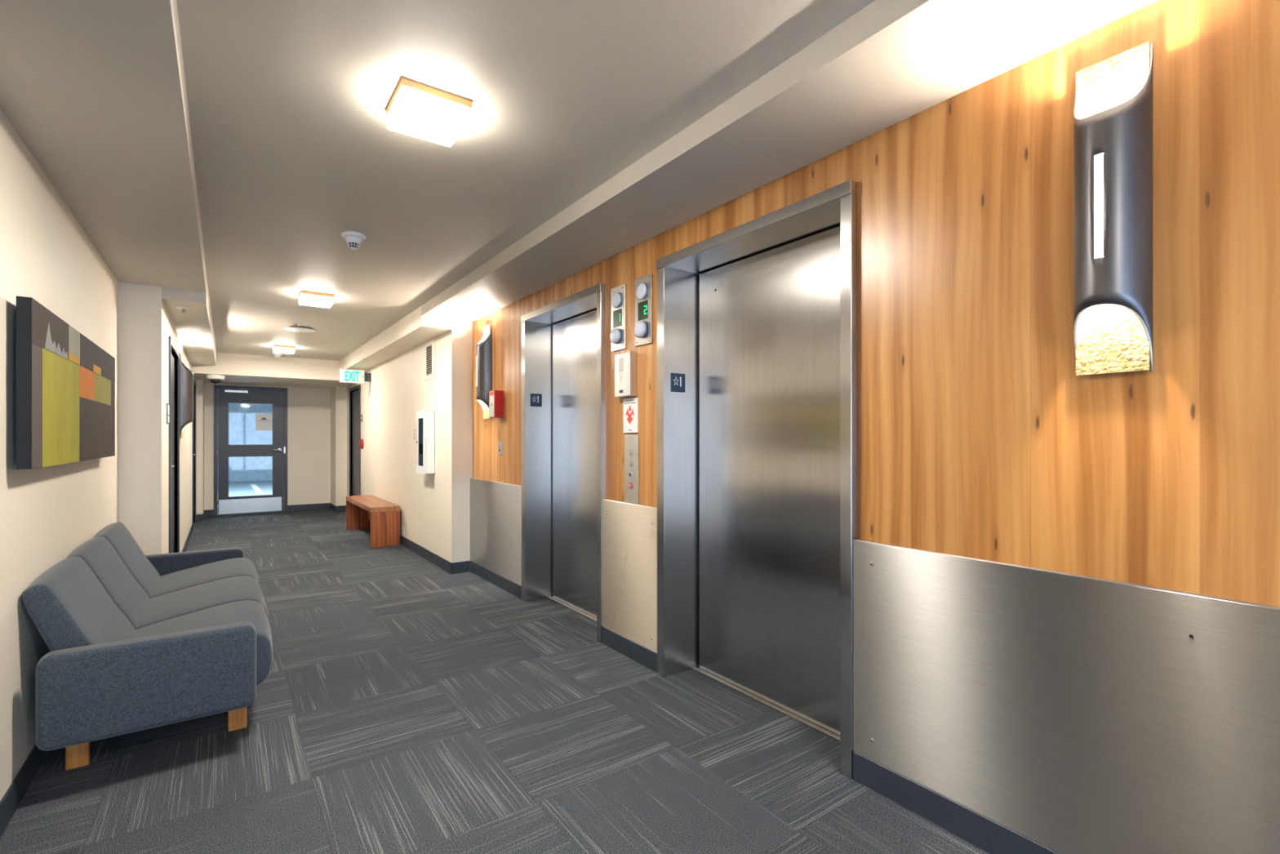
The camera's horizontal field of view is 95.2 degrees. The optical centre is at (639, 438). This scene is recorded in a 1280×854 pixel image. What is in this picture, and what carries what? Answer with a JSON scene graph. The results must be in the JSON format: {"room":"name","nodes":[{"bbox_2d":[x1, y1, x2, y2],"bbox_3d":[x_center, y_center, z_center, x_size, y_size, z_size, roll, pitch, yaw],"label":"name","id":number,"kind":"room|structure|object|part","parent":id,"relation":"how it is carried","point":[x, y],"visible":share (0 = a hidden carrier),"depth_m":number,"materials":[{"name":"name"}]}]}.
{"room":"lobby","nodes":[
{"label":"lobby","id":0,"kind":"room"},
{"bbox_2d":[0,107,118,801],"bbox_3d":[-1.163,0.033,0.449,0.225,2.425,8.280,0,0,-35],"label":"wall","id":1,"kind":"structure","parent":0,"point":[46,256],"depth_m":2.16,"materials":[{"name":"beige paint"}]},
{"bbox_2d":[0,744,49,838],"bbox_3d":[-2.598,1.194,2.667,0.008,0.103,2.999,0,0,-35],"label":"baseboard","id":2,"kind":"structure","parent":1,"relation":"attached to","point":[11,799],"depth_m":1.99,"materials":[{"name":"grey rubber"}]},
{"bbox_2d":[15,296,115,469],"bbox_3d":[-2.534,-0.180,2.624,0.062,0.562,1.785,0,0,-35],"label":"abstract painting","id":3,"kind":"object","parent":1,"relation":"attached to","point":[65,382],"visible":1,"depth_m":2.21,"materials":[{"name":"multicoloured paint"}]},
{"bbox_2d":[0,0,206,292],"bbox_3d":[-0.909,-1.110,0.691,0.470,0.140,8.180,0,0,-35],"label":"ceiling","id":4,"kind":"structure","parent":1,"relation":"attached to","point":[95,91],"depth_m":1.90,"materials":[{"name":"paint"}]},
{"bbox_2d":[118,281,195,555],"bbox_3d":[-5.332,0.033,6.503,0.448,2.425,6.420,0,0,-35],"label":"wall","id":5,"kind":"structure","parent":0,"point":[145,326],"depth_m":3.98,"materials":[{"name":"beige paint"}]},
{"bbox_2d":[166,403,169,424],"bbox_3d":[-3.579,-0.185,4.431,0.008,0.156,0.170,0,0,-35],"label":"plaque","id":6,"kind":"object","parent":5,"relation":"attached to","point":[167,404],"visible":1,"depth_m":4.38,"materials":[{"name":"white plastic"}]},
{"bbox_2d":[168,336,179,552],"bbox_3d":[-4.014,0.228,4.962,0.134,2.035,1.120,0,0,-35],"label":"door","id":7,"kind":"structure","parent":5,"relation":"in","point":[171,345],"depth_m":5.22,"materials":[{"name":"grey paint"}]},
{"bbox_2d":[179,352,193,438],"bbox_3d":[-4.423,-0.412,5.705,0.108,0.825,0.160,0,0,-35],"label":"wall sconce","id":8,"kind":"object","parent":5,"relation":"attached to","point":[186,375],"visible":0.98,"depth_m":5.64,"materials":[{"name":"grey metal"}]},
{"bbox_3d":[-4.455,-0.411,5.683,0.006,0.819,0.154,0,0,-35],"label":"plate","id":9,"kind":"part","parent":8,"relation":"part of","materials":[{"name":"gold metal"}]},
{"bbox_2d":[181,523,193,551],"bbox_3d":[-5.170,1.194,6.668,0.008,0.103,2.998,0,0,-35],"label":"baseboard","id":10,"kind":"structure","parent":5,"relation":"attached to","point":[184,548],"depth_m":6.81,"materials":[{"name":"grey rubber"}]},
{"bbox_2d":[161,277,216,366],"bbox_3d":[-4.552,-1.070,6.021,0.264,0.220,4.730,0,0,-35],"label":"soffit","id":11,"kind":"structure","parent":5,"relation":"attached to","point":[194,329],"depth_m":4.90,"materials":[{"name":"paint"}]},
{"bbox_2d":[175,306,191,312],"bbox_3d":[-3.364,-0.944,4.307,0.090,0.033,0.090,0,0,-35],"label":"sprinkler","id":12,"kind":"object","parent":11,"relation":"attached to","point":[183,308],"visible":1,"depth_m":4.30,"materials":[{"name":"white metal"}]},
{"bbox_2d":[192,378,195,523],"bbox_3d":[-6.344,0.215,8.238,0.134,2.060,0.920,0,0,-35],"label":"door","id":13,"kind":"structure","parent":5,"relation":"in","point":[194,382],"depth_m":8.59,"materials":[{"name":"grey paint"}]},
{"bbox_2d":[195,379,204,514],"bbox_3d":[-6.800,0.182,9.030,0.090,2.125,0.600,0,0,-35],"label":"trim","id":14,"kind":"structure","parent":5,"relation":"attached to","point":[199,383],"depth_m":8.79,"materials":[{"name":"beige paint"}]},
{"bbox_2d":[195,514,204,521],"bbox_3d":[-6.620,1.194,8.785,0.098,0.103,0.008,0,0,-35],"label":"baseboard","id":15,"kind":"object","parent":5,"relation":"attached to","point":[198,517],"visible":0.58,"depth_m":8.78,"materials":[{"name":"grey rubber"}]},
{"bbox_2d":[228,402,272,481],"bbox_3d":[-8.545,-0.305,13.740,12.200,3.100,8.900,0,0,-35],"label":"wall","id":16,"kind":"structure","parent":0,"point":[242,416],"depth_m":17.04,"materials":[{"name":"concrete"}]},
{"bbox_2d":[204,382,330,510],"bbox_3d":[-6.188,0.033,9.908,3.000,2.425,0.120,0,0,-35],"label":"wall","id":17,"kind":"structure","parent":0,"point":[308,409],"depth_m":10.09,"materials":[{"name":"beige paint"}]},
{"bbox_2d":[204,509,213,516],"bbox_3d":[-6.881,1.194,9.336,0.115,0.103,0.008,0,0,-35],"label":"baseboard","id":18,"kind":"structure","parent":17,"relation":"attached to","point":[208,512],"depth_m":9.33,"materials":[{"name":"grey rubber"}]},
{"bbox_2d":[213,384,287,515],"bbox_3d":[-6.432,0.195,9.681,1.016,2.100,0.206,0,0,-35],"label":"door","id":19,"kind":"structure","parent":17,"relation":"in","point":[224,504],"depth_m":9.65,"materials":[{"name":"grey paint"}]},
{"bbox_3d":[-6.432,1.109,9.663,0.864,0.232,0.016,0,0,-35],"label":"kick plate","id":20,"kind":"part","parent":19,"relation":"part of","materials":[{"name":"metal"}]},
{"bbox_2d":[255,413,271,430],"bbox_3d":[-6.299,-0.270,9.788,0.230,0.280,0.003,0,0,-35],"label":"paper notice","id":21,"kind":"object","parent":19,"relation":"attached to","point":[263,421],"visible":1,"depth_m":9.79,"materials":[{"name":"white paper"}]},
{"bbox_3d":[-6.122,0.200,9.848,0.158,0.072,0.074,0,0,-35],"label":"handle","id":22,"kind":"part","parent":19,"relation":"part of","materials":[{"name":"silver metal"}]},
{"bbox_2d":[192,352,354,388],"bbox_3d":[-5.684,-1.030,9.155,2.052,0.300,1.690,0,0,-35],"label":"beam","id":23,"kind":"structure","parent":17,"relation":"attached to","point":[237,368],"depth_m":8.54,"materials":[{"name":"beige paint"}]},
{"bbox_2d":[205,373,225,383],"bbox_3d":[-5.895,-0.817,8.116,0.212,0.126,0.212,0,0,-35],"label":"security camera","id":24,"kind":"object","parent":23,"relation":"attached to","point":[214,378],"visible":1,"depth_m":8.06,"materials":[{"name":"white plastic"}]},
{"bbox_2d":[287,502,329,511],"bbox_3d":[-5.743,1.194,10.145,0.645,0.103,0.008,0,0,-35],"label":"baseboard","id":25,"kind":"structure","parent":17,"relation":"attached to","point":[323,505],"depth_m":10.13,"materials":[{"name":"grey rubber"}]},
{"bbox_2d":[329,502,335,511],"bbox_3d":[-5.303,1.194,10.090,0.008,0.103,0.608,0,0,-35],"label":"baseboard","id":26,"kind":"object","parent":17,"relation":"attached to","point":[332,507],"visible":1,"depth_m":10.08,"materials":[{"name":"grey rubber"}]},
{"bbox_2d":[346,319,472,562],"bbox_3d":[-3.329,0.033,8.045,0.500,2.425,6.230,0,0,-35],"label":"wall","id":27,"kind":"structure","parent":0,"point":[435,508],"depth_m":6.05,"materials":[{"name":"beige paint"}]},
{"bbox_2d":[330,386,346,506],"bbox_3d":[-5.233,0.182,10.145,0.170,2.125,0.600,0,0,-35],"label":"trim","id":28,"kind":"structure","parent":27,"relation":"attached to","point":[338,393],"depth_m":9.91,"materials":[{"name":"beige paint"}]},
{"bbox_2d":[335,505,346,511],"bbox_3d":[-5.057,1.194,9.897,0.170,0.103,0.008,0,0,-35],"label":"baseboard","id":29,"kind":"object","parent":27,"relation":"attached to","point":[341,508],"visible":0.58,"depth_m":9.89,"materials":[{"name":"grey rubber"}]},
{"bbox_2d":[349,384,360,495],"bbox_3d":[-4.512,0.212,9.351,0.134,2.066,0.930,0,0,-35],"label":"door","id":30,"kind":"structure","parent":27,"relation":"in","point":[356,395],"depth_m":9.42,"materials":[{"name":"grey paint"}]},
{"bbox_2d":[339,368,371,383],"bbox_3d":[-3.990,-0.866,8.199,0.400,0.185,0.032,0,0,-35],"label":"exit sign","id":31,"kind":"object","parent":27,"relation":"attached to","point":[346,375],"visible":1,"depth_m":8.17,"materials":[{"name":"white plastic"}]},
{"bbox_2d":[360,439,364,448],"bbox_3d":[-4.193,0.085,8.798,0.035,0.150,0.150,0,0,-35],"label":"bell","id":32,"kind":"object","parent":27,"relation":"attached to","point":[362,443],"visible":1,"depth_m":8.75,"materials":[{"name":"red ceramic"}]},
{"bbox_2d":[339,306,451,371],"bbox_3d":[-3.153,-1.089,7.133,0.270,0.182,4.540,0,0,-35],"label":"soffit","id":33,"kind":"structure","parent":27,"relation":"attached to","point":[414,329],"depth_m":6.20,"materials":[{"name":"beige paint"}]},
{"bbox_2d":[402,525,404,535],"bbox_3d":[-2.748,1.075,6.792,0.006,0.110,0.075,0,0,-35],"label":"power outlet","id":34,"kind":"object","parent":27,"relation":"attached to","point":[403,526],"visible":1,"depth_m":6.78,"materials":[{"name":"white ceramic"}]},
{"bbox_2d":[413,410,435,474],"bbox_3d":[-2.173,0.041,5.873,0.134,0.630,0.308,0,0,-35],"label":"fire extinguisher cabinet","id":35,"kind":"object","parent":27,"relation":"attached to","point":[425,420],"visible":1,"depth_m":5.77,"materials":[{"name":"white metal"}]},
{"bbox_3d":[-2.196,0.041,5.856,0.010,0.630,0.308,0,0,-35],"label":"cabinet door","id":36,"kind":"part","parent":35,"relation":"part of","materials":[{"name":"white metal"}]},
{"bbox_2d":[400,534,451,573],"bbox_3d":[-3.003,1.194,7.148,0.008,0.103,4.407,0,0,-35],"label":"baseboard","id":37,"kind":"structure","parent":27,"relation":"attached to","point":[423,552],"depth_m":5.98,"materials":[{"name":"grey rubber"}]},
{"bbox_2d":[423,338,435,380],"bbox_3d":[-2.142,-0.791,5.931,0.015,0.383,0.350,0,0,-35],"label":"air vent","id":38,"kind":"object","parent":27,"relation":"in","point":[428,347],"visible":1,"depth_m":5.93,"materials":[{"name":"white metal"}]},
{"bbox_2d":[450,560,470,573],"bbox_3d":[-1.659,1.194,5.404,0.176,0.103,0.008,0,0,-35],"label":"baseboard","id":39,"kind":"structure","parent":27,"relation":"attached to","point":[459,566],"depth_m":5.40,"materials":[{"name":"grey rubber"}]},
{"bbox_2d":[0,480,990,853],"bbox_3d":[-4.256,1.285,7.710,12.000,0.080,23.700,0,0,-35],"label":"floor","id":40,"kind":"structure","parent":0,"point":[406,704],"depth_m":2.31,"materials":[{"name":"carpet"}]},
{"bbox_2d":[22,522,272,769],"bbox_3d":[-2.355,0.871,2.964,0.748,0.748,2.060,0,0,-35],"label":"sofa","id":41,"kind":"object","parent":40,"relation":"on","point":[136,641],"visible":1,"depth_m":2.22,"materials":[{"name":"fabric"}]},
{"bbox_3d":[-2.133,1.140,2.218,0.066,0.210,0.028,0,0,-35],"label":"leg","id":42,"kind":"part","parent":41,"relation":"part of","materials":[{"name":"brown wood"}]},
{"bbox_2d":[22,555,134,651],"bbox_3d":[-2.190,0.729,2.314,0.263,0.464,0.625,0,0,-35],"label":"cushion","id":43,"kind":"object","parent":41,"relation":"on","point":[68,603],"depth_m":2.15,"materials":[{"name":"fabric"}]},
{"bbox_2d":[65,536,149,629],"bbox_3d":[-2.552,0.729,2.823,0.263,0.464,0.625,0,0,-35],"label":"cushion","id":44,"kind":"object","parent":41,"relation":"on","point":[100,553],"depth_m":2.76,"materials":[{"name":"fabric"}]},
{"bbox_2d":[93,522,159,597],"bbox_3d":[-2.915,0.729,3.333,0.263,0.464,0.625,0,0,-35],"label":"cushion","id":45,"kind":"object","parent":41,"relation":"on","point":[144,569],"depth_m":3.27,"materials":[{"name":"fabric"}]},
{"bbox_3d":[-1.788,0.895,2.158,0.620,0.324,0.090,0,0,-35],"label":"armrest","id":46,"kind":"part","parent":41,"relation":"part of","materials":[{"name":"fabric"}]},
{"bbox_3d":[-2.930,0.895,3.764,0.620,0.324,0.090,0,0,-35],"label":"armrest","id":47,"kind":"part","parent":41,"relation":"part of","materials":[{"name":"fabric"}]},
{"bbox_2d":[135,575,264,629],"bbox_3d":[-2.286,0.905,3.013,0.579,0.246,0.625,0,0,-35],"label":"seat cushion","id":48,"kind":"object","parent":41,"relation":"on","point":[155,609],"depth_m":2.95,"materials":[{"name":"fabric"}]},
{"bbox_2d":[131,600,272,684],"bbox_3d":[-1.923,0.905,2.503,0.579,0.246,0.625,0,0,-35],"label":"seat cushion","id":49,"kind":"object","parent":41,"relation":"on","point":[233,611],"depth_m":2.55,"materials":[{"name":"fabric"}]},
{"bbox_2d":[149,557,258,598],"bbox_3d":[-2.649,0.905,3.523,0.579,0.246,0.625,0,0,-35],"label":"seat cushion","id":50,"kind":"object","parent":41,"relation":"on","point":[170,575],"depth_m":3.53,"materials":[{"name":"fabric"}]},
{"bbox_3d":[-1.727,1.140,2.507,0.066,0.210,0.028,0,0,-35],"label":"leg","id":51,"kind":"part","parent":41,"relation":"part of","materials":[{"name":"brown wood"}]},
{"bbox_2d":[249,484,264,493],"bbox_3d":[-9.468,1.243,14.434,0.140,0.004,3.302,0,0,-36],"label":"parking line","id":52,"kind":"object","parent":40,"relation":"on","point":[257,490],"visible":1,"depth_m":14.17,"materials":[{"name":"white paint"}]},
{"bbox_2d":[346,494,399,547],"bbox_3d":[-3.407,1.018,7.400,0.319,0.455,1.650,0,0,-35],"label":"wooden bench","id":53,"kind":"object","parent":40,"relation":"on","point":[382,517],"visible":1,"depth_m":6.80,"materials":[{"name":"brown wood"}]},
{"bbox_3d":[-3.876,1.045,8.059,0.317,0.400,0.030,0,0,-35],"label":"panel","id":54,"kind":"part","parent":53,"relation":"part of","materials":[{"name":"brown wood"}]},
{"bbox_3d":[-3.407,0.818,7.400,0.319,0.055,1.650,0,0,-35],"label":"seat","id":55,"kind":"part","parent":53,"relation":"part of","materials":[{"name":"brown wood"}]},
{"bbox_3d":[-2.938,1.045,6.741,0.317,0.400,0.030,0,0,-35],"label":"panel","id":56,"kind":"part","parent":53,"relation":"part of","materials":[{"name":"brown wood"}]},
{"bbox_2d":[520,283,605,643],"bbox_3d":[-0.463,0.151,4.100,0.282,2.187,1.164,0,0,-35],"label":"elevator","id":57,"kind":"object","parent":40,"relation":"on","point":[563,340],"visible":0.83,"depth_m":4.38,"materials":[{"name":"metal"}]},
{"bbox_3d":[-0.800,-0.293,4.500,0.095,0.099,0.003,0,0,-35],"label":"floor plate","id":58,"kind":"part","parent":57,"relation":"part of","materials":[{"name":"blue plastic"}]},
{"bbox_3d":[-0.397,1.243,4.140,0.028,0.004,1.056,0,0,-35],"label":"door sill","id":59,"kind":"part","parent":57,"relation":"part of","materials":[{"name":"metal"}]},
{"bbox_3d":[-0.369,0.177,4.150,0.030,2.123,1.036,0,0,-35],"label":"sliding door","id":60,"kind":"part","parent":57,"relation":"part of","materials":[{"name":"metal"}]},
{"bbox_2d":[656,179,857,779],"bbox_3d":[0.541,0.151,2.688,0.282,2.187,1.175,0,0,-35],"label":"elevator","id":61,"kind":"object","parent":40,"relation":"on","point":[757,318],"visible":0.81,"depth_m":2.74,"materials":[{"name":"metal"}]},
{"bbox_3d":[0.202,-0.293,3.092,0.095,0.099,0.003,0,0,-35],"label":"floor plate","id":62,"kind":"part","parent":61,"relation":"part of","materials":[{"name":"blue plastic"}]},
{"bbox_3d":[0.608,1.243,2.728,0.028,0.004,1.067,0,0,-35],"label":"door sill","id":63,"kind":"part","parent":61,"relation":"part of","materials":[{"name":"metal"}]},
{"bbox_3d":[0.636,0.177,2.738,0.030,2.123,1.047,0,0,-35],"label":"sliding door","id":64,"kind":"part","parent":61,"relation":"part of","materials":[{"name":"metal"}]},
{"bbox_2d":[176,0,875,360],"bbox_3d":[-1.832,-1.218,3.913,3.950,0.075,14.700,0,0,-35],"label":"ceiling","id":65,"kind":"structure","parent":0,"point":[295,150],"depth_m":2.15,"materials":[{"name":"paint"}]},
{"bbox_2d":[272,352,282,357],"bbox_3d":[-5.046,-1.151,8.130,0.116,0.058,0.116,0,0,-35],"label":"detector","id":66,"kind":"object","parent":65,"relation":"attached to","point":[276,354],"visible":0.99,"depth_m":8.09,"materials":[{"name":"white plastic"}]},
{"bbox_2d":[272,344,295,354],"bbox_3d":[-4.590,-1.144,7.534,0.234,0.072,0.234,0,0,-35],"label":"ceiling light","id":67,"kind":"object","parent":65,"relation":"attached to","point":[276,348],"visible":1,"depth_m":7.46,"materials":[{"name":"white"}]},
{"bbox_3d":[-4.590,-1.167,7.534,0.234,0.026,0.234,0,0,-35],"label":"frame","id":68,"kind":"part","parent":67,"relation":"part of","materials":[{"name":"brown wood"}]},
{"bbox_2d":[284,326,315,332],"bbox_3d":[-3.647,-1.166,6.266,0.296,0.028,0.296,0,0,-35],"label":"ceiling vent","id":69,"kind":"object","parent":65,"relation":"in","point":[297,329],"visible":1,"depth_m":6.21,"materials":[{"name":"white metal"}]},
{"bbox_2d":[298,289,333,307],"bbox_3d":[-2.670,-1.144,4.819,0.234,0.072,0.234,0,0,-35],"label":"ceiling light","id":70,"kind":"object","parent":65,"relation":"attached to","point":[305,297],"visible":1,"depth_m":4.75,"materials":[{"name":"white"}]},
{"bbox_3d":[-2.670,-1.167,4.819,0.234,0.026,0.234,0,0,-35],"label":"frame","id":71,"kind":"part","parent":70,"relation":"part of","materials":[{"name":"brown wood"}]},
{"bbox_2d":[341,231,365,249],"bbox_3d":[-1.659,-1.138,3.385,0.128,0.084,0.128,0,0,-35],"label":"smoke detector","id":72,"kind":"object","parent":65,"relation":"attached to","point":[353,239],"visible":1,"depth_m":3.35,"materials":[{"name":"white plastic"}]},
{"bbox_2d":[386,77,471,146],"bbox_3d":[-0.750,-1.144,2.071,0.234,0.072,0.234,0,0,-35],"label":"ceiling light","id":73,"kind":"object","parent":65,"relation":"attached to","point":[416,109],"visible":1,"depth_m":2.02,"materials":[{"name":"white glass"}]},
{"bbox_3d":[-0.750,-1.167,2.071,0.234,0.026,0.234,0,0,-35],"label":"frame","id":74,"kind":"part","parent":73,"relation":"part of","materials":[{"name":"brown wood"}]},
{"bbox_2d":[525,142,857,313],"bbox_3d":[0.101,-1.061,3.434,0.355,0.238,2.904,0,0,-35],"label":"wall","id":75,"kind":"structure","parent":0,"point":[840,166],"depth_m":2.62,"materials":[{"name":"brown wood"}]},
{"bbox_2d":[421,0,1158,321],"bbox_3d":[0.668,-1.135,1.929,0.465,0.090,8.370,0,0,-35],"label":"ceiling soffit","id":76,"kind":"structure","parent":75,"relation":"attached to","point":[890,62],"depth_m":1.99,"materials":[{"name":"paint"}]},
{"bbox_2d":[472,0,1279,607],"bbox_3d":[1.031,0.033,2.126,0.355,2.425,8.470,0,0,-35],"label":"wall","id":77,"kind":"structure","parent":0,"point":[980,436],"depth_m":1.64,"materials":[{"name":"brown wood"}]},
{"bbox_2d":[475,324,492,419],"bbox_3d":[-1.377,-0.581,5.113,0.108,0.825,0.160,0,0,-35],"label":"wall sconce","id":78,"kind":"object","parent":77,"relation":"attached to","point":[484,347],"visible":0.96,"depth_m":5.07,"materials":[{"name":"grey metal"}]},
{"bbox_3d":[-1.346,-0.580,5.136,0.006,0.819,0.154,0,0,-35],"label":"plate","id":79,"kind":"part","parent":78,"relation":"part of","materials":[{"name":"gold metal"}]},
{"bbox_2d":[470,560,521,599],"bbox_3d":[-1.236,1.194,4.984,0.027,0.103,1.169,0,0,-35],"label":"baseboard","id":80,"kind":"structure","parent":77,"relation":"attached to","point":[503,583],"depth_m":4.92,"materials":[{"name":"grey rubber"}]},
{"bbox_2d":[470,477,521,586],"bbox_3d":[-1.239,0.757,4.986,0.029,0.770,1.177,0,0,-35],"label":"wainscot panel","id":81,"kind":"object","parent":77,"relation":"attached to","point":[495,507],"visible":0.98,"depth_m":4.92,"materials":[{"name":"metal"}]},
{"bbox_2d":[488,390,503,417],"bbox_3d":[-1.204,-0.285,4.885,0.090,0.224,0.113,0,0,-35],"label":"box","id":82,"kind":"object","parent":77,"relation":"attached to","point":[495,397],"visible":1,"depth_m":4.85,"materials":[{"name":"red metal"}]},
{"bbox_3d":[-1.234,-0.285,4.865,0.002,0.212,0.104,0,0,-35],"label":"plate","id":83,"kind":"part","parent":82,"relation":"part of","materials":[{"name":"metal"}]},
{"bbox_2d":[497,440,502,454],"bbox_3d":[-1.178,0.080,4.913,0.015,0.114,0.072,0,0,-35],"label":"switch","id":84,"kind":"object","parent":77,"relation":"attached to","point":[500,442],"visible":1,"depth_m":4.90,"materials":[{"name":"plastic"}]},
{"bbox_2d":[609,284,626,351],"bbox_3d":[-0.140,-0.705,3.427,0.046,0.375,0.148,0,0,-35],"label":"indicator","id":85,"kind":"object","parent":77,"relation":"attached to","point":[618,294],"visible":1,"depth_m":3.41,"materials":[{"name":"metal"}]},
{"bbox_2d":[614,351,636,397],"bbox_3d":[-0.082,-0.360,3.339,0.054,0.246,0.153,0,0,-35],"label":"intercom","id":86,"kind":"object","parent":77,"relation":"attached to","point":[625,363],"visible":1,"depth_m":3.29,"materials":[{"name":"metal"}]},
{"bbox_2d":[618,358,623,382],"bbox_3d":[-0.108,-0.389,3.329,0.001,0.132,0.051,0,0,-35],"label":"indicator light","id":87,"kind":"object","parent":86,"relation":"attached to","point":[620,360],"depth_m":3.33,"materials":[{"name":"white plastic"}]},
{"bbox_2d":[601,626,657,672],"bbox_3d":[-0.058,1.194,3.328,0.027,0.103,0.562,0,0,-35],"label":"baseboard","id":88,"kind":"structure","parent":77,"relation":"attached to","point":[630,649],"depth_m":3.30,"materials":[{"name":"grey rubber"}]},
{"bbox_2d":[602,499,657,653],"bbox_3d":[-0.059,0.757,3.328,0.029,0.770,0.562,0,0,-35],"label":"wainscot panel","id":89,"kind":"object","parent":77,"relation":"attached to","point":[629,531],"visible":0.97,"depth_m":3.30,"materials":[{"name":"metal"}]},
{"bbox_2d":[623,397,638,432],"bbox_3d":[-0.054,-0.130,3.335,0.012,0.198,0.138,0,0,-35],"label":"card","id":90,"kind":"object","parent":77,"relation":"attached to","point":[630,405],"visible":1,"depth_m":3.32,"materials":[{"name":"white"}]},
{"bbox_2d":[624,434,639,503],"bbox_3d":[-0.051,0.174,3.327,0.017,0.390,0.134,0,0,-35],"label":"station","id":91,"kind":"object","parent":77,"relation":"attached to","point":[631,441],"visible":1,"depth_m":3.32,"materials":[{"name":"metal"}]},
{"bbox_2d":[634,273,653,346],"bbox_3d":[0.008,-0.705,3.219,0.046,0.375,0.154,0,0,-35],"label":"indicator","id":92,"kind":"object","parent":77,"relation":"attached to","point":[643,330],"visible":1,"depth_m":3.20,"materials":[{"name":"metal"}]},
{"bbox_2d":[853,751,1059,853],"bbox_3d":[2.029,1.194,0.393,0.027,0.103,4.288,0,0,-35],"label":"baseboard","id":93,"kind":"structure","parent":77,"relation":"attached to","point":[990,836],"depth_m":1.86,"materials":[{"name":"grey rubber"}]},
{"bbox_2d":[853,539,1279,853],"bbox_3d":[2.029,0.757,0.392,0.029,0.770,4.288,0,0,-35],"label":"wainscot panel","id":94,"kind":"object","parent":77,"relation":"attached to","point":[1073,713],"visible":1,"depth_m":1.58,"materials":[{"name":"metal"}]},
{"bbox_2d":[1073,40,1152,376],"bbox_3d":[1.194,-0.581,1.497,0.108,0.825,0.160,0,0,-35],"label":"wall sconce","id":95,"kind":"object","parent":77,"relation":"attached to","point":[1113,113],"visible":1,"depth_m":1.47,"materials":[{"name":"black metal"}]},
{"bbox_2d":[1094,154,1103,257],"bbox_3d":[1.155,-0.583,1.469,0.004,0.256,0.021,0,0,-35],"label":"diffuser","id":96,"kind":"object","parent":95,"relation":"attached to","point":[1099,160],"depth_m":1.47,"materials":[{"name":"white"}]}
]}

